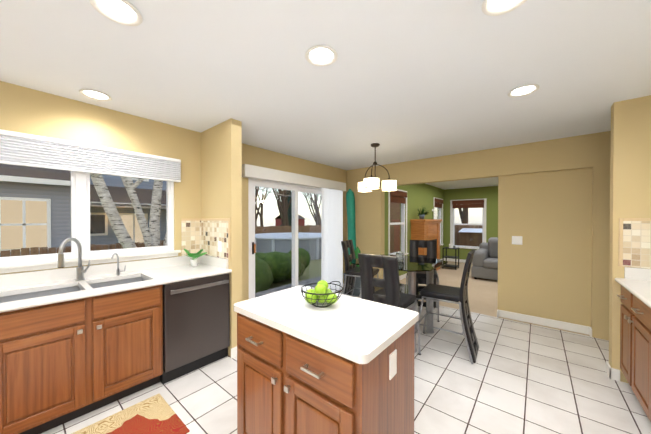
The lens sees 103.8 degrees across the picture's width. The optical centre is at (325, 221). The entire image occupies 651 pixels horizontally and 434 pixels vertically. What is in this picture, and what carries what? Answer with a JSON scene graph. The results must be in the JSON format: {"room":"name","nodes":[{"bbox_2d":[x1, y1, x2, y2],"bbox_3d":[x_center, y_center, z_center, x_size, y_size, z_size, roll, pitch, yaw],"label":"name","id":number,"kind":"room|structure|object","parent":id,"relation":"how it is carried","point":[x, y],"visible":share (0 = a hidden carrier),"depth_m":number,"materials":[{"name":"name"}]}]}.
{"room":"kitchen","nodes":[
{"label":"kitchen","id":0,"kind":"room"},
{"bbox_2d":[0,81,346,300],"bbox_3d":[-1.114,0.164,3.618,0.150,2.460,4.990,0,1,40],"label":"wall","id":1,"kind":"structure","parent":0,"point":[25,110],"depth_m":2.62,"materials":[{"name":"beige paint"}]},
{"bbox_2d":[0,129,180,273],"bbox_3d":[-2.176,-0.147,2.249,0.162,1.067,1.630,0,1,40],"label":"kitchen window","id":2,"kind":"structure","parent":1,"relation":"in","point":[81,162],"depth_m":2.25,"materials":[{"name":"white plastic"}]},
{"bbox_2d":[248,178,320,298],"bbox_3d":[-0.502,0.374,4.314,0.165,2.030,1.900,0,1,40],"label":"sliding door","id":3,"kind":"structure","parent":1,"relation":"attached to","point":[293,188],"depth_m":4.04,"materials":[{"name":"white glass"}]},
{"bbox_2d":[242,164,345,291],"bbox_3d":[-0.363,0.291,4.322,0.103,2.135,2.330,0,1,40],"label":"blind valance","id":4,"kind":"object","parent":1,"relation":"attached to","point":[331,229],"visible":0.83,"depth_m":4.75,"materials":[{"name":"white fabric"}]},
{"bbox_2d":[201,118,241,356],"bbox_3d":[-1.188,0.170,2.880,0.680,2.460,0.120,0,1,40],"label":"wall","id":5,"kind":"structure","parent":0,"point":[221,170],"depth_m":2.69,"materials":[{"name":"beige paint"}]},
{"bbox_2d":[181,218,229,258],"bbox_3d":[-1.306,0.177,2.757,0.654,0.423,0.219,0,1,40],"label":"wall tile","id":6,"kind":"structure","parent":5,"relation":"attached to","point":[206,235],"depth_m":2.90,"materials":[{"name":"beige tile"}]},
{"bbox_2d":[218,241,221,251],"bbox_3d":[-1.138,0.268,2.745,0.070,0.115,0.006,0,1,40],"label":"outlet","id":7,"kind":"object","parent":6,"relation":"attached to","point":[219,246],"visible":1,"depth_m":2.74,"materials":[{"name":"white plastic"}]},
{"bbox_2d":[0,0,650,189],"bbox_3d":[2.071,-1.111,2.920,5.930,0.100,12.000,0,1,40],"label":"ceiling","id":8,"kind":"structure","parent":0,"point":[398,81],"depth_m":1.75,"materials":[{"name":"paint"}]},
{"bbox_2d":[79,89,111,100],"bbox_3d":[-1.898,-1.047,2.109,0.204,0.013,0.204,0,1,40],"label":"recessed light","id":9,"kind":"object","parent":8,"relation":"in","point":[95,94],"visible":0.98,"depth_m":2.11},
{"bbox_2d":[89,0,142,25],"bbox_3d":[-1.023,-1.041,1.253,0.204,0.013,0.204,0,1,40],"label":"recessed light","id":10,"kind":"object","parent":8,"relation":"in","point":[124,12],"visible":0.98,"depth_m":1.26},
{"bbox_2d":[305,45,336,65],"bbox_3d":[-0.026,-1.043,1.608,0.204,0.013,0.204,0,1,40],"label":"recessed light","id":11,"kind":"object","parent":8,"relation":"in","point":[320,55],"visible":1,"depth_m":1.60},
{"bbox_2d":[358,143,396,191],"bbox_3d":[0.648,-0.749,3.512,0.538,0.631,0.538,0,1,40],"label":"chandelier","id":12,"kind":"object","parent":8,"relation":"hanging from","point":[368,184],"visible":1,"depth_m":3.45,"materials":[{"name":"white glass"}]},
{"bbox_2d":[482,0,526,15],"bbox_3d":[0.844,-1.040,1.184,0.204,0.013,0.204,0,1,40],"label":"recessed light","id":13,"kind":"object","parent":8,"relation":"in","point":[494,7],"visible":1,"depth_m":1.23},
{"bbox_2d":[507,84,538,96],"bbox_3d":[1.581,-1.047,2.041,0.204,0.013,0.204,0,1,40],"label":"recessed light","id":14,"kind":"object","parent":8,"relation":"in","point":[523,90],"visible":0.96,"depth_m":2.04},
{"bbox_2d":[41,289,650,433],"bbox_3d":[-0.087,1.441,1.398,4.580,0.060,6.870,0,1,40],"label":"floor","id":15,"kind":"structure","parent":0,"point":[516,377],"depth_m":2.13,"materials":[{"name":"tile"}]},
{"bbox_2d":[0,238,231,433],"bbox_3d":[-2.020,0.769,1.859,0.705,1.276,2.518,0,1,40],"label":"kitchen counter","id":16,"kind":"object","parent":15,"relation":"on","point":[78,341],"visible":1,"depth_m":1.94,"materials":[{"name":"brown wood"}]},
{"bbox_2d":[184,249,206,266],"bbox_3d":[-1.426,0.390,2.804,0.305,0.198,0.274,0,1,40],"label":"potted plant","id":17,"kind":"object","parent":16,"relation":"on","point":[193,261],"visible":1,"depth_m":2.77,"materials":[{"name":"green plant"}]},
{"bbox_2d":[72,393,189,433],"bbox_3d":[-1.801,1.409,1.086,0.580,0.010,2.100,0,1,40],"label":"area rug","id":18,"kind":"object","parent":15,"relation":"on","point":[156,414],"visible":0.95,"depth_m":1.78,"materials":[{"name":"fabric"}]},
{"bbox_2d":[234,285,418,433],"bbox_3d":[-0.033,0.956,1.467,0.930,0.910,0.628,0,1,40],"label":"kitchen island","id":19,"kind":"object","parent":15,"relation":"on","point":[304,366],"visible":1,"depth_m":1.24,"materials":[{"name":"brown wood"}]},
{"bbox_2d":[301,280,342,307],"bbox_3d":[-0.022,0.425,1.531,0.257,0.147,0.316,0,1,40],"label":"fruit bowl","id":20,"kind":"object","parent":19,"relation":"on","point":[322,292],"visible":1,"depth_m":1.48,"materials":[{"name":"food"}]},
{"bbox_2d":[389,349,396,379],"bbox_3d":[0.315,0.665,1.188,0.006,0.115,0.070,0,1,40],"label":"outlet","id":21,"kind":"object","parent":19,"relation":"attached to","point":[392,364],"visible":1,"depth_m":1.18,"materials":[{"name":"white plastic"}]},
{"bbox_2d":[343,189,360,296],"bbox_3d":[0.508,0.379,4.814,0.350,2.009,0.350,0,1,40],"label":"plant","id":22,"kind":"object","parent":15,"relation":"on","point":[350,201],"visible":0.42,"depth_m":4.79,"materials":[{"name":"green plant"}]},
{"bbox_2d":[341,239,378,297],"bbox_3d":[0.566,0.847,4.011,0.613,1.093,0.460,0,1,28],"label":"chair","id":23,"kind":"object","parent":15,"relation":"on","point":[352,272],"visible":0.6,"depth_m":4.00,"materials":[{"name":"black wood"}]},
{"bbox_2d":[358,253,420,354],"bbox_3d":[0.642,0.858,2.600,0.460,1.093,0.613,0,1,40],"label":"chair","id":24,"kind":"object","parent":15,"relation":"on","point":[391,294],"visible":0.4,"depth_m":2.44,"materials":[{"name":"black leather"}]},
{"bbox_2d":[349,254,447,352],"bbox_3d":[0.900,0.945,3.193,1.000,0.905,1.000,0,1,40],"label":"dining table","id":25,"kind":"object","parent":15,"relation":"on","point":[411,265],"visible":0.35,"depth_m":3.08,"materials":[{"name":"clear glass"}]},
{"bbox_2d":[396,251,403,261],"bbox_3d":[0.923,0.429,3.170,0.100,0.125,0.100,0,1,40],"label":"jar candle","id":26,"kind":"object","parent":25,"relation":"on","point":[400,256],"visible":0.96,"depth_m":3.13,"materials":[{"name":"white glass"}]},
{"bbox_2d":[406,240,439,321],"bbox_3d":[1.483,0.848,3.904,0.460,1.093,0.613,0,0,22],"label":"chair","id":27,"kind":"object","parent":15,"relation":"on","point":[429,245],"visible":0.33,"depth_m":4.07,"materials":[{"name":"black wood"}]},
{"bbox_2d":[416,249,478,363],"bbox_3d":[1.345,0.856,2.851,0.613,1.093,0.460,0,1,36],"label":"chair","id":28,"kind":"object","parent":15,"relation":"on","point":[444,293],"visible":0.92,"depth_m":2.70,"materials":[{"name":"black leather"}]},
{"bbox_2d":[615,267,650,422],"bbox_3d":[1.823,0.910,0.865,0.661,1.010,3.100,0,1,40],"label":"kitchen cabinet","id":29,"kind":"object","parent":15,"relation":"on","point":[635,331],"visible":1,"depth_m":1.90,"materials":[{"name":"brown wood"}]},
{"bbox_2d":[385,183,443,275],"bbox_3d":[2.550,0.137,7.075,0.150,2.460,5.010,0,1,40],"label":"wall","id":30,"kind":"structure","parent":0,"point":[421,196],"depth_m":6.75,"materials":[{"name":"green paint"}]},
{"bbox_2d":[388,189,408,254],"bbox_3d":[1.661,0.046,5.934,0.140,1.580,1.060,0,1,40],"label":"room window","id":31,"kind":"structure","parent":30,"relation":"in","point":[399,196],"depth_m":6.02,"materials":[{"name":"white plastic"}]},
{"bbox_2d":[399,258,444,279],"bbox_3d":[2.557,1.318,6.962,0.019,0.100,4.830,0,1,40],"label":"baseboard","id":32,"kind":"structure","parent":30,"relation":"attached to","point":[403,276],"depth_m":6.13,"materials":[{"name":"white wood"}]},
{"bbox_2d":[444,186,497,259],"bbox_3d":[6.091,0.136,7.294,5.020,2.460,0.150,0,1,40],"label":"wall","id":33,"kind":"structure","parent":0,"point":[491,194],"depth_m":8.28,"materials":[{"name":"green paint"}]},
{"bbox_2d":[445,258,465,262],"bbox_3d":[6.038,1.316,7.240,5.020,0.100,0.015,0,1,40],"label":"baseboard","id":34,"kind":"structure","parent":33,"relation":"attached to","point":[448,259],"depth_m":8.58,"materials":[{"name":"white wood"}]},
{"bbox_2d":[450,198,486,248],"bbox_3d":[4.689,0.092,8.399,1.090,1.650,0.140,0,1,40],"label":"room window","id":35,"kind":"structure","parent":33,"relation":"in","point":[472,203],"depth_m":8.38,"materials":[{"name":"white plastic"}]},
{"bbox_2d":[347,131,610,340],"bbox_3d":[2.139,0.161,4.069,4.280,2.460,0.140,0,1,40],"label":"wall","id":36,"kind":"structure","parent":0,"point":[581,151],"depth_m":3.51,"materials":[{"name":"beige paint"}]},
{"bbox_2d":[400,261,589,335],"bbox_3d":[4.500,1.410,5.388,5.320,0.060,5.130,0,1,40],"label":"floor","id":37,"kind":"structure","parent":0,"point":[482,295],"depth_m":5.12,"materials":[{"name":"beige carpet"}]},
{"bbox_2d":[410,219,441,270],"bbox_3d":[2.757,0.653,6.913,0.378,1.430,1.460,0,1,40],"label":"fireplace mantel","id":38,"kind":"object","parent":37,"relation":"on","point":[425,229],"visible":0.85,"depth_m":6.49,"materials":[{"name":"brown wood"}]},
{"bbox_2d":[417,205,428,218],"bbox_3d":[2.539,-0.260,6.615,0.347,0.399,0.462,0,1,40],"label":"potted plant","id":39,"kind":"object","parent":38,"relation":"on","point":[422,214],"visible":1,"depth_m":6.59,"materials":[{"name":"green plant"}]},
{"bbox_2d":[442,244,458,269],"bbox_3d":[3.660,1.004,7.441,0.364,0.720,0.364,0,1,40],"label":"side table","id":40,"kind":"object","parent":37,"relation":"on","point":[455,257],"visible":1,"depth_m":7.41,"materials":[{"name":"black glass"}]},
{"bbox_2d":[471,237,497,279],"bbox_3d":[4.645,0.884,5.777,2.200,0.987,1.000,0,1,40],"label":"sofa","id":41,"kind":"object","parent":37,"relation":"on","point":[485,262],"visible":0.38,"depth_m":6.04,"materials":[{"name":"grey fabric"}]},
{"bbox_2d":[498,168,591,326],"bbox_3d":[2.927,0.365,3.469,0.960,2.060,0.060,0,1,40],"label":"wall","id":42,"kind":"structure","parent":0,"point":[544,269],"depth_m":3.40,"materials":[{"name":"beige paint"}]},
{"bbox_2d":[512,236,521,244],"bbox_3d":[2.708,0.264,3.604,0.120,0.120,0.010,0,1,40],"label":"switch plate","id":43,"kind":"object","parent":42,"relation":"attached to","point":[516,240],"visible":1,"depth_m":3.60,"materials":[{"name":"white plastic"}]},
{"bbox_2d":[497,310,591,336],"bbox_3d":[2.896,1.345,3.440,0.960,0.100,0.035,0,1,40],"label":"baseboard","id":44,"kind":"structure","parent":42,"relation":"attached to","point":[583,329],"depth_m":3.40,"materials":[{"name":"white wood"}]},
{"bbox_2d":[609,95,650,382],"bbox_3d":[2.851,0.176,2.101,0.670,2.460,0.120,0,1,40],"label":"wall","id":45,"kind":"structure","parent":0,"point":[630,173],"depth_m":2.22,"materials":[{"name":"beige paint"}]},
{"bbox_2d":[606,361,619,376],"bbox_3d":[2.869,1.355,2.183,0.635,0.100,0.015,0,1,40],"label":"baseboard","id":46,"kind":"structure","parent":45,"relation":"attached to","point":[613,373],"depth_m":2.27,"materials":[{"name":"white wood"}]},
{"label":"outside","id":47,"kind":"structure","parent":0,"visible":0},
{"bbox_2d":[268,259,320,289],"bbox_3d":[-5.247,1.838,17.274,70.000,0.200,70.000,0,1,40],"label":"ground","id":48,"kind":"structure","parent":47,"point":[308,272],"depth_m":8.70,"materials":[{"name":"green plant"}]},
{"bbox_2d":[1,240,163,256],"bbox_3d":[-7.410,1.223,5.632,0.060,1.210,13.330,0,1,40],"label":"fence","id":49,"kind":"object","parent":48,"relation":"on","point":[33,250],"depth_m":6.31,"materials":[{"name":"brown wood"}]},
{"bbox_2d":[0,164,166,256],"bbox_3d":[-13.180,-2.735,10.502,10.400,9.050,18.100,0,1,40],"label":"neighbor house","id":50,"kind":"structure","parent":48,"relation":"on","point":[25,204],"depth_m":8.24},
{"bbox_2d":[90,173,313,248],"bbox_3d":[-4.993,-4.715,7.327,13.489,13.060,13.494,0,1,40],"label":"birch","id":51,"kind":"object","parent":48,"relation":"on","point":[124,236],"depth_m":6.01,"materials":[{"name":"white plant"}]},
{"bbox_2d":[255,248,310,292],"bbox_3d":[-1.571,1.331,7.387,1.741,1.144,2.878,0,1,40],"label":"hedge","id":52,"kind":"object","parent":48,"relation":"on","point":[276,257],"depth_m":6.62,"materials":[{"name":"green plant"}]},
{"bbox_2d":[280,190,291,225],"bbox_3d":[-4.897,-2.562,36.313,29.918,8.302,3.209,0,1,-37],"label":"pine tree","id":53,"kind":"object","parent":48,"relation":"on","point":[289,213],"depth_m":35.41,"materials":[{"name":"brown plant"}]},
{"bbox_2d":[255,276,320,297],"bbox_3d":[-0.514,1.674,5.543,1.369,0.310,5.200,0,1,40],"label":"patio","id":54,"kind":"structure","parent":48,"relation":"on","point":[305,282],"depth_m":5.96,"materials":[{"name":"grey concrete"}]},
{"bbox_2d":[255,225,320,233],"bbox_3d":[2.438,0.961,25.795,0.070,1.420,25.340,0,1,40],"label":"fence","id":55,"kind":"object","parent":48,"relation":"on","point":[308,228],"depth_m":19.18,"materials":[{"name":"brown wood"}]},
{"bbox_2d":[255,232,320,259],"bbox_3d":[-1.810,1.209,13.895,4.860,1.110,4.860,0,1,40],"label":"pool","id":56,"kind":"object","parent":48,"relation":"on","point":[271,246],"depth_m":11.81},
{"bbox_2d":[255,186,320,226],"bbox_3d":[-10.913,-7.820,29.246,22.762,18.992,40.570,0,1,40],"label":"bare tree","id":57,"kind":"object","parent":48,"relation":"on","point":[283,206],"depth_m":26.00,"materials":[{"name":"brown plant"}]},
{"bbox_2d":[275,214,304,225],"bbox_3d":[-7.813,-0.092,56.435,4.400,3.050,5.400,0,1,40],"label":"barn","id":58,"kind":"object","parent":48,"relation":"on","point":[279,223],"depth_m":56.00,"materials":[{"name":"red wood"}]},
{"bbox_2d":[390,195,399,252],"bbox_3d":[2.726,-0.094,11.678,1.800,3.750,4.000,0,1,40],"label":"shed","id":59,"kind":"object","parent":48,"relation":"on","point":[392,227],"depth_m":10.84,"materials":[{"name":"brown wood"}]},
{"bbox_2d":[457,204,467,223],"bbox_3d":[10.672,-4.497,16.684,11.851,12.520,15.175,0,1,40],"label":"tree","id":60,"kind":"object","parent":48,"relation":"on","point":[463,216],"depth_m":16.02,"materials":[{"name":"brown plant"}]},
{"bbox_2d":[455,225,481,246],"bbox_3d":[9.122,0.972,8.423,12.590,1.670,0.950,0,1,40],"label":"fence","id":61,"kind":"object","parent":48,"relation":"on","point":[463,233],"depth_m":10.70,"materials":[{"name":"brown wood"}]},
{"bbox_3d":[3.620,1.057,8.371,0.150,0.600,0.880,0,1,40],"label":"wall","id":62,"kind":"structure","parent":0,"visible":0},
{"bbox_2d":[433,197,443,245],"bbox_3d":[3.654,0.027,8.335,0.140,1.580,1.040,0,1,40],"label":"room window","id":63,"kind":"structure","parent":62,"relation":"in","point":[438,202],"depth_m":8.55,"materials":[{"name":"white plastic"}]},
{"bbox_3d":[1.656,0.192,0.019,0.150,2.460,6.990,0,1,40],"label":"wall","id":64,"kind":"structure","parent":0,"visible":0},
{"bbox_2d":[618,218,650,268],"bbox_3d":[1.835,0.192,0.850,0.634,0.423,3.101,0,1,40],"label":"wall tile","id":65,"kind":"structure","parent":64,"relation":"attached to","point":[634,242],"depth_m":2.18,"materials":[{"name":"beige tile"}]}
]}

